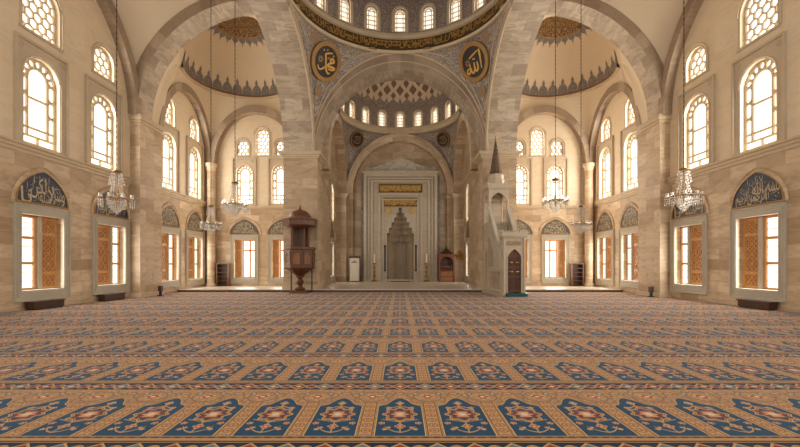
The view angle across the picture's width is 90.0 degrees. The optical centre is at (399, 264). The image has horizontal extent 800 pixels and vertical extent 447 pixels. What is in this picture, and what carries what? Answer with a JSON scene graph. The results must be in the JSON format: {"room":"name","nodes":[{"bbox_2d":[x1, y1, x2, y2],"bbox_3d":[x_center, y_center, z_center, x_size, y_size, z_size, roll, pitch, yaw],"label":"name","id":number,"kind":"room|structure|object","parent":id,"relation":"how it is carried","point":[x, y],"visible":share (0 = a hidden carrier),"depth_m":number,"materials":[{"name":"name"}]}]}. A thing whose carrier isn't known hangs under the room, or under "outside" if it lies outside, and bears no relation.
{"room":"mosque","nodes":[
{"label":"mosque","id":0,"kind":"room"},
{"bbox_2d":[0,0,206,312],"bbox_3d":[-13.520,-6.150,17.150,0.800,15.500,22.300,0,0,0],"label":"wall","id":1,"kind":"structure","parent":0,"point":[85,24],"depth_m":16.39,"materials":[{"name":"stone"}]},
{"bbox_2d":[13,31,68,156],"bbox_3d":[-13.358,-6.188,14.850,0.344,3.735,2.190,0,0,0],"label":"window","id":2,"kind":"structure","parent":1,"relation":"in","point":[34,92],"depth_m":14.90,"materials":[{"name":"clear glass"}]},
{"bbox_2d":[18,0,63,52],"bbox_3d":[-13.383,-9.475,14.850,0.295,2.249,1.860,0,0,0],"label":"window","id":3,"kind":"structure","parent":1,"relation":"in","point":[37,17],"depth_m":15.06,"materials":[{"name":"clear glass"}]},
{"bbox_2d":[11,167,71,209],"bbox_3d":[-13.277,-2.925,14.905,0.085,1.441,2.470,0,0,0],"label":"lunette","id":4,"kind":"object","parent":1,"relation":"attached to","point":[37,186],"visible":1,"depth_m":14.81,"materials":[{"name":"blue stone"}]},
{"bbox_2d":[13,202,70,302],"bbox_3d":[-13.432,-0.444,14.900,0.435,3.479,2.320,0,0,0],"label":"window","id":5,"kind":"structure","parent":1,"relation":"in","point":[34,237],"depth_m":14.87,"materials":[{"name":"brown wood"}]},
{"bbox_2d":[42,217,56,288],"bbox_3d":[-13.568,-0.450,15.412,0.065,2.740,0.725,0,0,0],"label":"shutter","id":6,"kind":"object","parent":5,"relation":"attached to","point":[49,225],"depth_m":15.46,"materials":[{"name":"brown wood"}]},
{"bbox_2d":[84,74,122,173],"bbox_3d":[-13.358,-6.188,17.950,0.344,3.735,2.190,0,0,0],"label":"window","id":7,"kind":"structure","parent":1,"relation":"in","point":[98,119],"depth_m":17.97,"materials":[{"name":"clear glass"}]},
{"bbox_2d":[91,42,115,85],"bbox_3d":[-13.383,-9.124,17.980,0.295,1.549,1.510,0,0,0],"label":"window","id":8,"kind":"structure","parent":1,"relation":"in","point":[101,66],"depth_m":18.05,"materials":[{"name":"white glass"}]},
{"bbox_2d":[92,215,129,294],"bbox_3d":[-13.432,-0.444,18.430,0.435,3.479,2.320,0,0,0],"label":"window","id":9,"kind":"structure","parent":1,"relation":"in","point":[105,239],"depth_m":18.51,"materials":[{"name":"beige stone"}]},
{"bbox_2d":[98,224,108,284],"bbox_3d":[-13.568,-0.450,18.093,0.065,2.740,1.075,0,0,0],"label":"shutter","id":10,"kind":"object","parent":9,"relation":"attached to","point":[103,230],"depth_m":18.29,"materials":[{"name":"brown wood"}]},
{"bbox_2d":[91,186,130,219],"bbox_3d":[-13.277,-2.925,18.435,0.085,1.441,2.470,0,0,0],"label":"lunette","id":11,"kind":"object","parent":1,"relation":"attached to","point":[103,211],"visible":0.56,"depth_m":18.12,"materials":[{"name":"blue stone"}]},
{"bbox_2d":[96,0,141,113],"bbox_3d":[-13.100,-10.275,14.250,0.440,5.750,11.500,0,0,0],"label":"stone arch","id":12,"kind":"object","parent":1,"relation":"attached to","point":[107,7],"visible":0.95,"depth_m":18.97,"materials":[{"name":"beige stone"}]},
{"bbox_2d":[164,97,176,131],"bbox_3d":[-13.383,-8.850,23.000,0.295,1.999,1.460,0,0,0],"label":"window","id":13,"kind":"structure","parent":1,"relation":"in","point":[168,118],"depth_m":23.46,"materials":[{"name":"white glass"}]},
{"bbox_2d":[162,122,179,192],"bbox_3d":[-13.358,-6.188,23.000,0.344,3.735,2.040,0,0,0],"label":"window","id":14,"kind":"structure","parent":1,"relation":"in","point":[167,146],"depth_m":23.33,"materials":[{"name":"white glass"}]},
{"bbox_2d":[162,202,180,228],"bbox_3d":[-13.277,-2.925,23.055,0.085,1.441,2.310,0,0,0],"label":"lunette","id":15,"kind":"object","parent":1,"relation":"attached to","point":[170,217],"visible":0.9,"depth_m":23.12,"materials":[{"name":"beige stone"}]},
{"bbox_2d":[162,226,181,287],"bbox_3d":[-13.432,-0.444,23.050,0.435,3.479,2.320,0,0,0],"label":"window","id":16,"kind":"structure","parent":1,"relation":"in","point":[167,239],"depth_m":23.36,"materials":[{"name":"beige stone"}]},
{"bbox_2d":[162,233,166,280],"bbox_3d":[-13.568,-0.450,22.712,0.065,2.740,1.075,0,0,0],"label":"shutter","id":17,"kind":"object","parent":16,"relation":"attached to","point":[164,236],"depth_m":23.04,"materials":[{"name":"brown wood"}]},
{"bbox_2d":[159,82,210,163],"bbox_3d":[-13.100,-8.925,24.500,0.440,4.050,6.160,0,0,0],"label":"stone arch","id":18,"kind":"object","parent":1,"relation":"attached to","point":[181,87],"visible":0.72,"depth_m":25.51,"materials":[{"name":"beige stone"}]},
{"bbox_2d":[189,117,199,145],"bbox_3d":[-13.383,-8.700,25.850,0.295,1.699,1.360,0,0,0],"label":"window","id":19,"kind":"structure","parent":1,"relation":"in","point":[192,127],"depth_m":26.02,"materials":[{"name":"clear glass"}]},
{"bbox_2d":[186,135,203,200],"bbox_3d":[-13.358,-6.188,25.900,0.344,3.735,2.040,0,0,0],"label":"window","id":20,"kind":"structure","parent":1,"relation":"in","point":[191,156],"depth_m":26.15,"materials":[{"name":"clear glass"}]},
{"bbox_2d":[185,230,204,285],"bbox_3d":[-13.432,-0.444,25.950,0.435,3.479,2.320,0,0,0],"label":"window","id":21,"kind":"structure","parent":1,"relation":"in","point":[191,243],"depth_m":26.09,"materials":[{"name":"beige stone"}]},
{"bbox_2d":[186,209,204,231],"bbox_3d":[-13.277,-2.925,25.955,0.085,1.441,2.310,0,0,0],"label":"lunette","id":22,"kind":"object","parent":1,"relation":"attached to","point":[194,218],"visible":0.95,"depth_m":25.82,"materials":[{"name":"beige stone"}]},
{"bbox_2d":[128,114,165,297],"bbox_3d":[-13.030,-2.910,20.600,0.740,9.020,2.080,0,0,0],"label":"pier","id":23,"kind":"object","parent":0,"point":[146,134],"visible":0.97,"depth_m":20.04,"materials":[{"name":"stone"}]},
{"bbox_2d":[136,0,254,119],"bbox_3d":[-10.137,-10.499,20.300,6.686,6.198,1.200,0,0,0],"label":"stone arch","id":24,"kind":"object","parent":23,"relation":"on","point":[201,15],"visible":0.86,"depth_m":20.03,"materials":[{"name":"grey stone"}]},
{"bbox_2d":[112,0,198,64],"bbox_3d":[-10.100,-12.080,14.200,6.400,7.282,11.300,0,0,0],"label":"vault","id":25,"kind":"object","parent":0,"point":[141,20],"visible":0.79,"depth_m":19.30,"materials":[{"name":"beige paint"}]},
{"bbox_2d":[97,0,134,213],"bbox_3d":[-10.200,-8.504,14.400,1.114,13.371,1.110,0,0,11],"label":"chandelier","id":26,"kind":"object","parent":25,"relation":"hanging from","point":[110,199],"visible":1,"depth_m":14.37,"materials":[{"name":"gold metal"}]},
{"bbox_2d":[199,205,222,233],"bbox_3d":[-8.270,-8.158,17.500,0.892,13.634,0.888,0,0,11],"label":"chandelier","id":27,"kind":"object","parent":25,"relation":"hanging from","point":[213,226],"visible":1,"depth_m":17.40,"materials":[{"name":"gold metal"}]},
{"bbox_2d":[221,181,248,215],"bbox_3d":[-7.630,-8.372,18.500,1.139,12.287,1.135,0,0,11],"label":"chandelier","id":28,"kind":"object","parent":25,"relation":"hanging from","point":[233,203],"visible":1,"depth_m":18.36,"materials":[{"name":"glass"}]},
{"bbox_2d":[152,15,280,142],"bbox_3d":[-9.900,-11.048,24.330,6.320,8.296,6.860,0,0,0],"label":"dome","id":29,"kind":"object","parent":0,"point":[228,66],"visible":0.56,"depth_m":26.36,"materials":[{"name":"beige paint"}]},
{"bbox_2d":[247,0,337,288],"bbox_3d":[-5.975,-7.000,19.300,2.490,17.200,34.600,0,0,0],"label":"pier","id":30,"kind":"object","parent":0,"point":[305,184],"visible":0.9,"depth_m":23.93,"materials":[{"name":"grey stone"}]},
{"bbox_2d":[329,176,334,221],"bbox_3d":[-5.558,-5.258,32.200,0.344,3.435,2.040,0,0,0],"label":"window","id":31,"kind":"structure","parent":30,"relation":"attached to","point":[331,180],"depth_m":31.92,"materials":[{"name":"clear glass"}]},
{"bbox_2d":[322,112,346,192],"bbox_3d":[-5.110,-9.025,31.200,0.780,5.350,9.500,0,0,0],"label":"stone arch","id":32,"kind":"object","parent":30,"relation":"attached to","point":[335,127],"visible":0.69,"depth_m":33.27,"materials":[{"name":"beige stone"}]},
{"bbox_2d":[291,0,508,122],"bbox_3d":[0.000,-14.541,18.600,11.420,12.917,11.420,0,0,0],"label":"dome","id":33,"kind":"object","parent":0,"point":[355,44],"visible":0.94,"depth_m":23.32,"materials":[{"name":"stone"}]},
{"bbox_2d":[310,41,340,81],"bbox_3d":[-4.273,-11.634,22.895,1.095,2.000,2.048,0,0,37],"label":"medallion","id":34,"kind":"object","parent":33,"relation":"attached to","point":[325,60],"visible":1,"depth_m":22.79,"materials":[{"name":"gold metal"}]},
{"bbox_2d":[337,0,352,24],"bbox_3d":[-3.176,-14.707,22.971,1.000,1.594,0.254,0,0,-36],"label":"window","id":35,"kind":"structure","parent":33,"relation":"attached to","point":[344,10],"depth_m":23.07,"materials":[{"name":"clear glass"}]},
{"bbox_2d":[364,2,380,31],"bbox_3d":[-1.670,-14.707,23.739,1.000,1.594,0.254,0,0,-18],"label":"window","id":36,"kind":"structure","parent":33,"relation":"attached to","point":[370,13],"depth_m":23.76,"materials":[{"name":"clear glass"}]},
{"bbox_2d":[392,6,407,32],"bbox_3d":[0.000,-14.707,24.003,1.000,1.594,0.254,0,0,0],"label":"window","id":37,"kind":"structure","parent":33,"relation":"attached to","point":[399,19],"depth_m":24.04,"materials":[{"name":"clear glass"}]},
{"bbox_2d":[419,2,435,31],"bbox_3d":[1.670,-14.707,23.739,1.000,1.594,0.254,0,0,18],"label":"window","id":38,"kind":"structure","parent":33,"relation":"attached to","point":[429,13],"depth_m":23.76,"materials":[{"name":"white glass"}]},
{"bbox_2d":[447,0,462,24],"bbox_3d":[3.176,-14.707,22.971,1.000,1.594,0.254,0,0,36],"label":"window","id":39,"kind":"structure","parent":33,"relation":"attached to","point":[455,10],"depth_m":23.07,"materials":[{"name":"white glass"}]},
{"bbox_2d":[459,41,489,81],"bbox_3d":[4.273,-11.634,22.895,1.095,2.000,2.048,0,0,-37],"label":"medallion","id":40,"kind":"object","parent":33,"relation":"attached to","point":[474,60],"visible":1,"depth_m":22.79,"materials":[{"name":"gold metal"}]},
{"bbox_2d":[215,115,584,285],"bbox_3d":[0.000,-5.900,27.950,27.800,15.000,0.740,0,0,0],"label":"wall","id":41,"kind":"structure","parent":0,"point":[263,214],"depth_m":27.70,"materials":[{"name":"stone"}]},
{"bbox_2d":[234,138,250,156],"bbox_3d":[-10.900,-8.155,27.782,1.150,1.309,0.295,0,0,0],"label":"window","id":42,"kind":"structure","parent":41,"relation":"in","point":[243,149],"depth_m":27.84,"materials":[{"name":"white glass"}]},
{"bbox_2d":[232,157,255,204],"bbox_3d":[-10.780,-5.787,27.758,1.670,3.255,0.344,0,0,0],"label":"window","id":43,"kind":"structure","parent":41,"relation":"in","point":[246,175],"depth_m":27.84,"materials":[{"name":"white glass"}]},
{"bbox_2d":[230,235,258,283],"bbox_3d":[-10.760,-0.410,27.832,1.930,3.380,0.435,0,0,0],"label":"window","id":44,"kind":"structure","parent":41,"relation":"in","point":[247,246],"depth_m":27.70,"materials":[{"name":"brown wood"}]},
{"bbox_2d":[236,240,241,277],"bbox_3d":[-11.256,-0.420,27.968,0.408,2.680,0.065,0,0,0],"label":"shutter","id":45,"kind":"object","parent":44,"relation":"attached to","point":[238,242],"depth_m":27.95,"materials":[{"name":"brown wood"}]},
{"bbox_2d":[228,217,260,234],"bbox_3d":[-10.755,-2.716,27.677,2.310,1.261,0.085,0,0,0],"label":"lunette","id":46,"kind":"object","parent":41,"relation":"attached to","point":[243,225],"visible":1,"depth_m":27.67,"materials":[{"name":"beige stone"}]},
{"bbox_2d":[211,105,281,163],"bbox_3d":[-9.900,-8.900,27.460,6.240,4.000,0.520,0,0,0],"label":"stone arch","id":47,"kind":"object","parent":41,"relation":"attached to","point":[232,118],"visible":0.62,"depth_m":27.20,"materials":[{"name":"beige stone"}]},
{"bbox_2d":[254,126,270,156],"bbox_3d":[-9.530,-8.550,27.782,1.210,2.099,0.295,0,0,0],"label":"window","id":48,"kind":"structure","parent":41,"relation":"in","point":[263,136],"depth_m":27.84,"materials":[{"name":"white glass"}]},
{"bbox_2d":[265,217,282,234],"bbox_3d":[-8.155,-2.716,27.677,2.310,1.261,0.085,0,0,0],"label":"lunette","id":49,"kind":"object","parent":41,"relation":"attached to","point":[275,227],"visible":0.54,"depth_m":27.67,"materials":[{"name":"beige stone"}]},
{"bbox_2d":[268,157,282,204],"bbox_3d":[-8.300,-5.787,27.758,1.670,3.255,0.344,0,0,0],"label":"window","id":50,"kind":"structure","parent":41,"relation":"in","point":[272,161],"depth_m":27.84,"materials":[{"name":"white glass"}]},
{"bbox_2d":[268,235,282,283],"bbox_3d":[-8.160,-0.410,27.832,1.930,3.380,0.435,0,0,0],"label":"window","id":51,"kind":"structure","parent":41,"relation":"in","point":[275,280],"depth_m":27.93,"materials":[{"name":"brown wood"}]},
{"bbox_2d":[273,240,278,277],"bbox_3d":[-8.656,-0.420,27.968,0.408,2.680,0.065,0,0,0],"label":"shutter","id":52,"kind":"object","parent":51,"relation":"attached to","point":[275,242],"depth_m":27.95,"materials":[{"name":"brown wood"}]},
{"bbox_2d":[517,157,531,204],"bbox_3d":[8.300,-5.787,27.758,1.670,3.255,0.344,0,0,0],"label":"window","id":53,"kind":"structure","parent":41,"relation":"in","point":[525,161],"depth_m":27.84,"materials":[{"name":"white glass"}]},
{"bbox_2d":[517,217,534,234],"bbox_3d":[8.165,-2.716,27.677,2.310,1.261,0.085,0,0,0],"label":"lunette","id":54,"kind":"object","parent":41,"relation":"attached to","point":[522,224],"visible":0.34,"depth_m":27.67,"materials":[{"name":"beige stone"}]},
{"bbox_2d":[526,235,531,283],"bbox_3d":[8.160,-0.410,27.832,1.930,3.380,0.435,0,0,0],"label":"window","id":55,"kind":"structure","parent":41,"relation":"in","point":[529,238],"depth_m":27.65,"materials":[{"name":"brown wood"}]},
{"bbox_2d":[529,126,545,156],"bbox_3d":[9.530,-8.550,27.782,1.210,2.099,0.295,0,0,0],"label":"window","id":56,"kind":"structure","parent":41,"relation":"in","point":[536,136],"depth_m":27.84,"materials":[{"name":"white glass"}]},
{"bbox_2d":[518,105,588,163],"bbox_3d":[9.900,-8.900,27.460,6.240,4.000,0.520,0,0,0],"label":"stone arch","id":57,"kind":"object","parent":41,"relation":"attached to","point":[567,118],"visible":0.73,"depth_m":27.20,"materials":[{"name":"beige stone"}]},
{"bbox_2d":[541,235,569,283],"bbox_3d":[10.760,-0.410,27.832,1.930,3.380,0.435,0,0,0],"label":"window","id":58,"kind":"structure","parent":41,"relation":"in","point":[552,246],"depth_m":27.70,"materials":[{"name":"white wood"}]},
{"bbox_2d":[558,240,563,277],"bbox_3d":[11.256,-0.420,27.968,0.408,2.680,0.065,0,0,0],"label":"shutter","id":59,"kind":"object","parent":58,"relation":"attached to","point":[560,242],"depth_m":27.95,"materials":[{"name":"brown wood"}]},
{"bbox_2d":[539,217,571,234],"bbox_3d":[10.765,-2.716,27.677,2.310,1.261,0.085,0,0,0],"label":"lunette","id":60,"kind":"object","parent":41,"relation":"attached to","point":[555,225],"visible":1,"depth_m":27.67,"materials":[{"name":"beige stone"}]},
{"bbox_2d":[544,157,567,204],"bbox_3d":[10.780,-5.787,27.758,1.670,3.255,0.344,0,0,0],"label":"window","id":61,"kind":"structure","parent":41,"relation":"in","point":[549,170],"depth_m":27.67,"materials":[{"name":"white glass"}]},
{"bbox_2d":[549,138,565,156],"bbox_3d":[10.900,-8.155,27.782,1.150,1.309,0.295,0,0,0],"label":"window","id":62,"kind":"structure","parent":41,"relation":"in","point":[560,149],"depth_m":27.84,"materials":[{"name":"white glass"}]},
{"bbox_2d":[338,80,461,174],"bbox_3d":[0.000,-13.097,31.200,10.234,10.806,10.100,0,0,0],"label":"dome","id":63,"kind":"object","parent":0,"point":[391,97],"visible":0.42,"depth_m":35.34,"materials":[{"name":"stone"}]},
{"bbox_2d":[336,143,463,281],"bbox_3d":[0.000,-5.100,35.915,11.200,13.400,2.970,0,0,0],"label":"wall","id":64,"kind":"structure","parent":0,"point":[348,205],"depth_m":35.50,"materials":[{"name":"stone"}]},
{"bbox_2d":[347,133,452,192],"bbox_3d":[0.000,-9.025,35.800,9.600,5.350,0.600,0,0,0],"label":"stone arch","id":65,"kind":"object","parent":64,"relation":"attached to","point":[382,141],"visible":0.98,"depth_m":35.50,"materials":[{"name":"beige stone"}]},
{"bbox_2d":[361,148,439,281],"bbox_3d":[0.040,-4.520,36.060,6.960,11.980,1.980,0,0,0],"label":"niche","id":66,"kind":"object","parent":64,"relation":"attached to","point":[400,188],"visible":1,"depth_m":35.35,"materials":[{"name":"white stone"}]},
{"bbox_2d":[462,0,552,288],"bbox_3d":[5.975,-7.000,19.300,2.490,17.200,34.600,0,0,0],"label":"pier","id":67,"kind":"object","parent":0,"point":[522,21],"visible":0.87,"depth_m":23.67,"materials":[{"name":"grey stone"}]},
{"bbox_2d":[453,112,477,192],"bbox_3d":[5.110,-9.025,31.200,0.780,5.350,9.500,0,0,0],"label":"stone arch","id":68,"kind":"object","parent":67,"relation":"attached to","point":[464,127],"visible":0.66,"depth_m":33.27,"materials":[{"name":"beige stone"}]},
{"bbox_2d":[465,176,470,221],"bbox_3d":[5.558,-5.258,32.200,0.344,3.435,2.040,0,0,0],"label":"window","id":69,"kind":"structure","parent":67,"relation":"attached to","point":[468,180],"depth_m":31.92,"materials":[{"name":"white glass"}]},
{"bbox_2d":[519,15,647,142],"bbox_3d":[9.900,-11.048,24.330,6.320,8.296,6.860,0,0,0],"label":"dome","id":70,"kind":"object","parent":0,"point":[588,63],"visible":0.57,"depth_m":26.34,"materials":[{"name":"beige paint"}]},
{"bbox_2d":[601,0,687,64],"bbox_3d":[10.100,-12.080,14.200,6.400,7.282,11.300,0,0,0],"label":"vault","id":71,"kind":"object","parent":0,"point":[658,20],"visible":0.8,"depth_m":19.30,"materials":[{"name":"beige paint"}]},
{"bbox_2d":[542,0,568,212],"bbox_3d":[7.190,-8.456,18.500,1.139,12.135,1.135,0,0,11],"label":"chandelier","id":72,"kind":"object","parent":71,"relation":"hanging from","point":[561,200],"visible":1,"depth_m":18.48,"materials":[{"name":"gold metal"}]},
{"bbox_2d":[570,205,592,233],"bbox_3d":[7.920,-8.177,17.500,0.892,13.671,0.888,0,0,11],"label":"chandelier","id":73,"kind":"object","parent":71,"relation":"hanging from","point":[580,224],"visible":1,"depth_m":17.42,"materials":[{"name":"gold metal"}]},
{"bbox_2d":[664,1,703,210],"bbox_3d":[10.220,-8.545,14.400,1.114,13.273,1.110,0,0,11],"label":"chandelier","id":74,"kind":"object","parent":71,"relation":"hanging from","point":[684,196],"visible":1,"depth_m":14.38,"materials":[{"name":"gold metal"}]},
{"bbox_2d":[634,114,671,297],"bbox_3d":[13.030,-2.910,20.600,0.740,9.020,2.080,0,0,0],"label":"pier","id":75,"kind":"object","parent":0,"point":[653,134],"visible":0.93,"depth_m":20.12,"materials":[{"name":"stone"}]},
{"bbox_2d":[545,0,663,119],"bbox_3d":[10.137,-10.499,20.300,6.686,6.198,1.200,0,0,0],"label":"stone arch","id":76,"kind":"object","parent":75,"relation":"on","point":[597,15],"visible":0.88,"depth_m":20.02,"materials":[{"name":"grey stone"}]},
{"bbox_2d":[593,0,799,312],"bbox_3d":[13.520,-6.150,17.150,0.800,15.500,22.300,0,0,0],"label":"wall","id":77,"kind":"structure","parent":0,"point":[715,24],"depth_m":16.50,"materials":[{"name":"stone"}]},
{"bbox_2d":[596,135,613,200],"bbox_3d":[13.358,-6.188,25.900,0.344,3.735,2.040,0,0,0],"label":"window","id":78,"kind":"structure","parent":77,"relation":"in","point":[608,156],"depth_m":26.15,"materials":[{"name":"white glass"}]},
{"bbox_2d":[595,230,614,285],"bbox_3d":[13.432,-0.444,25.950,0.435,3.479,2.320,0,0,0],"label":"window","id":79,"kind":"structure","parent":77,"relation":"in","point":[608,243],"depth_m":26.09,"materials":[{"name":"brown wood"}]},
{"bbox_2d":[596,209,613,231],"bbox_3d":[13.277,-2.925,25.945,0.085,1.441,2.310,0,0,0],"label":"lunette","id":80,"kind":"object","parent":77,"relation":"attached to","point":[605,222],"visible":1,"depth_m":25.95,"materials":[{"name":"beige stone"}]},
{"bbox_2d":[589,82,640,163],"bbox_3d":[13.100,-8.925,24.500,0.440,4.050,6.160,0,0,0],"label":"stone arch","id":81,"kind":"object","parent":77,"relation":"attached to","point":[618,87],"visible":0.75,"depth_m":25.51,"materials":[{"name":"beige stone"}]},
{"bbox_2d":[618,226,637,287],"bbox_3d":[13.432,-0.444,23.050,0.435,3.479,2.320,0,0,0],"label":"window","id":82,"kind":"structure","parent":77,"relation":"in","point":[632,239],"depth_m":23.36,"materials":[{"name":"beige stone"}]},
{"bbox_2d":[633,233,637,280],"bbox_3d":[13.568,-0.450,22.712,0.065,2.740,1.075,0,0,0],"label":"shutter","id":83,"kind":"object","parent":82,"relation":"attached to","point":[635,236],"depth_m":23.04,"materials":[{"name":"brown wood"}]},
{"bbox_2d":[619,202,637,228],"bbox_3d":[13.277,-2.925,23.045,0.085,1.441,2.310,0,0,0],"label":"lunette","id":84,"kind":"object","parent":77,"relation":"attached to","point":[629,216],"visible":0.86,"depth_m":23.12,"materials":[{"name":"beige stone"}]},
{"bbox_2d":[620,122,637,192],"bbox_3d":[13.358,-6.188,23.000,0.344,3.735,2.040,0,0,0],"label":"window","id":85,"kind":"structure","parent":77,"relation":"in","point":[632,146],"depth_m":23.33,"materials":[{"name":"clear glass"}]},
{"bbox_2d":[623,97,635,131],"bbox_3d":[13.383,-8.850,23.000,0.295,1.999,1.460,0,0,0],"label":"window","id":86,"kind":"structure","parent":77,"relation":"in","point":[631,118],"depth_m":23.43,"materials":[{"name":"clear glass"}]},
{"bbox_2d":[658,0,703,113],"bbox_3d":[13.100,-10.275,14.250,0.440,5.750,11.500,0,0,0],"label":"stone arch","id":87,"kind":"object","parent":77,"relation":"attached to","point":[692,7],"visible":0.95,"depth_m":18.97,"materials":[{"name":"beige stone"}]},
{"bbox_2d":[670,215,707,294],"bbox_3d":[13.432,-0.444,18.430,0.435,3.479,2.320,0,0,0],"label":"window","id":88,"kind":"structure","parent":77,"relation":"in","point":[694,239],"depth_m":18.51,"materials":[{"name":"beige stone"}]},
{"bbox_2d":[691,224,701,284],"bbox_3d":[13.568,-0.450,18.093,0.065,2.740,1.075,0,0,0],"label":"shutter","id":89,"kind":"object","parent":88,"relation":"attached to","point":[696,230],"depth_m":18.29,"materials":[{"name":"brown wood"}]},
{"bbox_2d":[670,186,708,219],"bbox_3d":[13.277,-2.925,18.425,0.085,1.441,2.470,0,0,0],"label":"lunette","id":90,"kind":"object","parent":77,"relation":"attached to","point":[700,209],"visible":0.66,"depth_m":18.21,"materials":[{"name":"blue stone"}]},
{"bbox_2d":[683,42,708,85],"bbox_3d":[13.383,-9.124,17.980,0.295,1.549,1.510,0,0,0],"label":"window","id":91,"kind":"structure","parent":77,"relation":"in","point":[699,63],"depth_m":18.03,"materials":[{"name":"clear glass"}]},
{"bbox_2d":[677,74,715,173],"bbox_3d":[13.358,-6.188,17.950,0.344,3.735,2.190,0,0,0],"label":"window","id":92,"kind":"structure","parent":77,"relation":"in","point":[701,119],"depth_m":17.97,"materials":[{"name":"clear glass"}]},
{"bbox_2d":[729,202,786,302],"bbox_3d":[13.432,-0.444,14.900,0.435,3.479,2.320,0,0,0],"label":"window","id":93,"kind":"structure","parent":77,"relation":"in","point":[764,237],"depth_m":14.91,"materials":[{"name":"beige stone"}]},
{"bbox_2d":[743,217,757,288],"bbox_3d":[13.568,-0.450,15.412,0.065,2.740,0.725,0,0,0],"label":"shutter","id":94,"kind":"object","parent":93,"relation":"attached to","point":[750,225],"depth_m":15.46,"materials":[{"name":"brown wood"}]},
{"bbox_2d":[731,31,786,156],"bbox_3d":[13.358,-6.188,14.850,0.344,3.735,2.190,0,0,0],"label":"window","id":95,"kind":"structure","parent":77,"relation":"in","point":[765,92],"depth_m":14.87,"materials":[{"name":"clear glass"}]},
{"bbox_2d":[729,167,788,209],"bbox_3d":[13.277,-2.925,14.895,0.085,1.441,2.470,0,0,0],"label":"lunette","id":96,"kind":"object","parent":77,"relation":"attached to","point":[759,186],"visible":1,"depth_m":14.81,"materials":[{"name":"blue stone"}]},
{"bbox_2d":[736,0,781,52],"bbox_3d":[13.383,-9.475,14.850,0.295,2.249,1.860,0,0,0],"label":"window","id":97,"kind":"structure","parent":77,"relation":"in","point":[761,17],"depth_m":14.99,"materials":[{"name":"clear glass"}]},
{"bbox_3d":[0.000,1.756,20.000,29.000,0.288,40.000,0,0,0],"label":"floor","id":98,"kind":"structure","parent":0,"visible":0},
{"bbox_2d":[205,162,217,286],"bbox_3d":[-12.880,-2.650,27.280,0.800,8.500,0.800,0,0,0],"label":"column","id":99,"kind":"structure","parent":98,"relation":"on","point":[210,167],"depth_m":27.05,"materials":[{"name":"stone"}]},
{"bbox_2d":[176,281,623,291],"bbox_3d":[0.000,1.531,30.000,26.600,0.162,12.400,0,0,0],"label":"platform","id":100,"kind":"object","parent":98,"relation":"on","point":[348,285],"visible":0.36,"depth_m":25.78,"materials":[{"name":"stone"}]},
{"bbox_2d":[216,263,230,285],"bbox_3d":[-12.100,0.670,27.380,0.840,1.560,0.440,0,0,0],"label":"open shelf","id":101,"kind":"object","parent":100,"relation":"on","point":[222,269],"visible":0.91,"depth_m":27.47,"materials":[{"name":"brown wood"}]},
{"bbox_2d":[349,256,359,281],"bbox_3d":[-3.920,0.350,34.590,0.880,2.200,0.660,0,0,0],"label":"tall cabinet","id":102,"kind":"object","parent":100,"relation":"on","point":[354,260],"visible":1,"depth_m":34.27,"materials":[{"name":"white wood"}]},
{"bbox_2d":[177,290,622,291],"bbox_3d":[0.000,1.550,23.793,26.500,0.100,0.015,0,0,0],"label":"trim","id":103,"kind":"structure","parent":100,"relation":"attached to","point":[177,290],"depth_m":23.79,"materials":[{"name":"brown wood"}]},
{"bbox_2d":[437,246,455,281],"bbox_3d":[4.000,-0.110,34.600,1.500,3.120,1.360,0,0,0],"label":"cabinet","id":104,"kind":"object","parent":100,"relation":"on","point":[446,259],"visible":1,"depth_m":34.21,"materials":[{"name":"brown wood"}]},
{"bbox_2d":[569,263,583,285],"bbox_3d":[12.100,0.670,27.380,0.840,1.560,0.440,0,0,0],"label":"open shelf","id":105,"kind":"object","parent":100,"relation":"on","point":[576,269],"visible":0.91,"depth_m":27.47,"materials":[{"name":"brown wood"}]},
{"bbox_2d":[582,162,594,286],"bbox_3d":[12.880,-2.650,27.280,0.800,8.500,0.800,0,0,0],"label":"column","id":106,"kind":"structure","parent":100,"relation":"on","point":[588,167],"depth_m":27.05,"materials":[{"name":"stone"}]},
{"bbox_2d":[0,292,799,446],"bbox_3d":[0.000,1.600,12.135,26.500,0.001,23.270,0,0,0],"label":"carpet","id":107,"kind":"object","parent":98,"relation":"on","point":[174,369],"visible":0.92,"depth_m":6.07,"materials":[{"name":"carpet"}]},
{"bbox_2d":[24,299,65,309],"bbox_3d":[-13.055,1.450,14.750,0.350,0.300,1.340,0,0,0],"label":"box","id":108,"kind":"object","parent":107,"relation":"on","point":[51,303],"visible":1,"depth_m":14.57,"materials":[{"name":"brown wood"}]},
{"bbox_2d":[282,206,317,292],"bbox_3d":[-5.750,-0.980,23.020,1.885,5.160,1.885,0,0,0],"label":"pulpit","id":109,"kind":"object","parent":107,"relation":"on","point":[300,257],"visible":1,"depth_m":22.57,"materials":[{"name":"brown wood"}]},
{"bbox_2d":[481,136,530,296],"bbox_3d":[5.750,-3.050,21.969,1.530,9.300,3.780,0,0,-6],"label":"pulpit","id":110,"kind":"object","parent":107,"relation":"on","point":[505,246],"visible":1,"depth_m":21.87,"materials":[{"name":"white stone"}]},
{"bbox_2d":[736,299,778,310],"bbox_3d":[13.055,1.450,14.650,0.350,0.300,1.340,0,0,0],"label":"box","id":111,"kind":"object","parent":107,"relation":"on","point":[745,303],"visible":1,"depth_m":14.45,"materials":[{"name":"brown wood"}]},
{"bbox_3d":[0.000,-11.050,24.750,10.600,8.700,0.900,0,0,0],"label":"wall","id":112,"kind":"structure","parent":0,"visible":0},
{"bbox_2d":[311,54,488,150],"bbox_3d":[0.000,-9.721,23.970,10.660,6.044,0.100,0,0,0],"label":"trim","id":113,"kind":"structure","parent":112,"relation":"attached to","point":[357,65],"depth_m":23.96,"materials":[{"name":"stone"}]},
{"bbox_2d":[315,54,484,151],"bbox_3d":[0.000,-9.700,24.700,10.600,6.000,1.400,0,0,0],"label":"stone arch","id":114,"kind":"object","parent":112,"relation":"attached to","point":[394,71],"visible":0.88,"depth_m":24.00,"materials":[{"name":"grey stone"}]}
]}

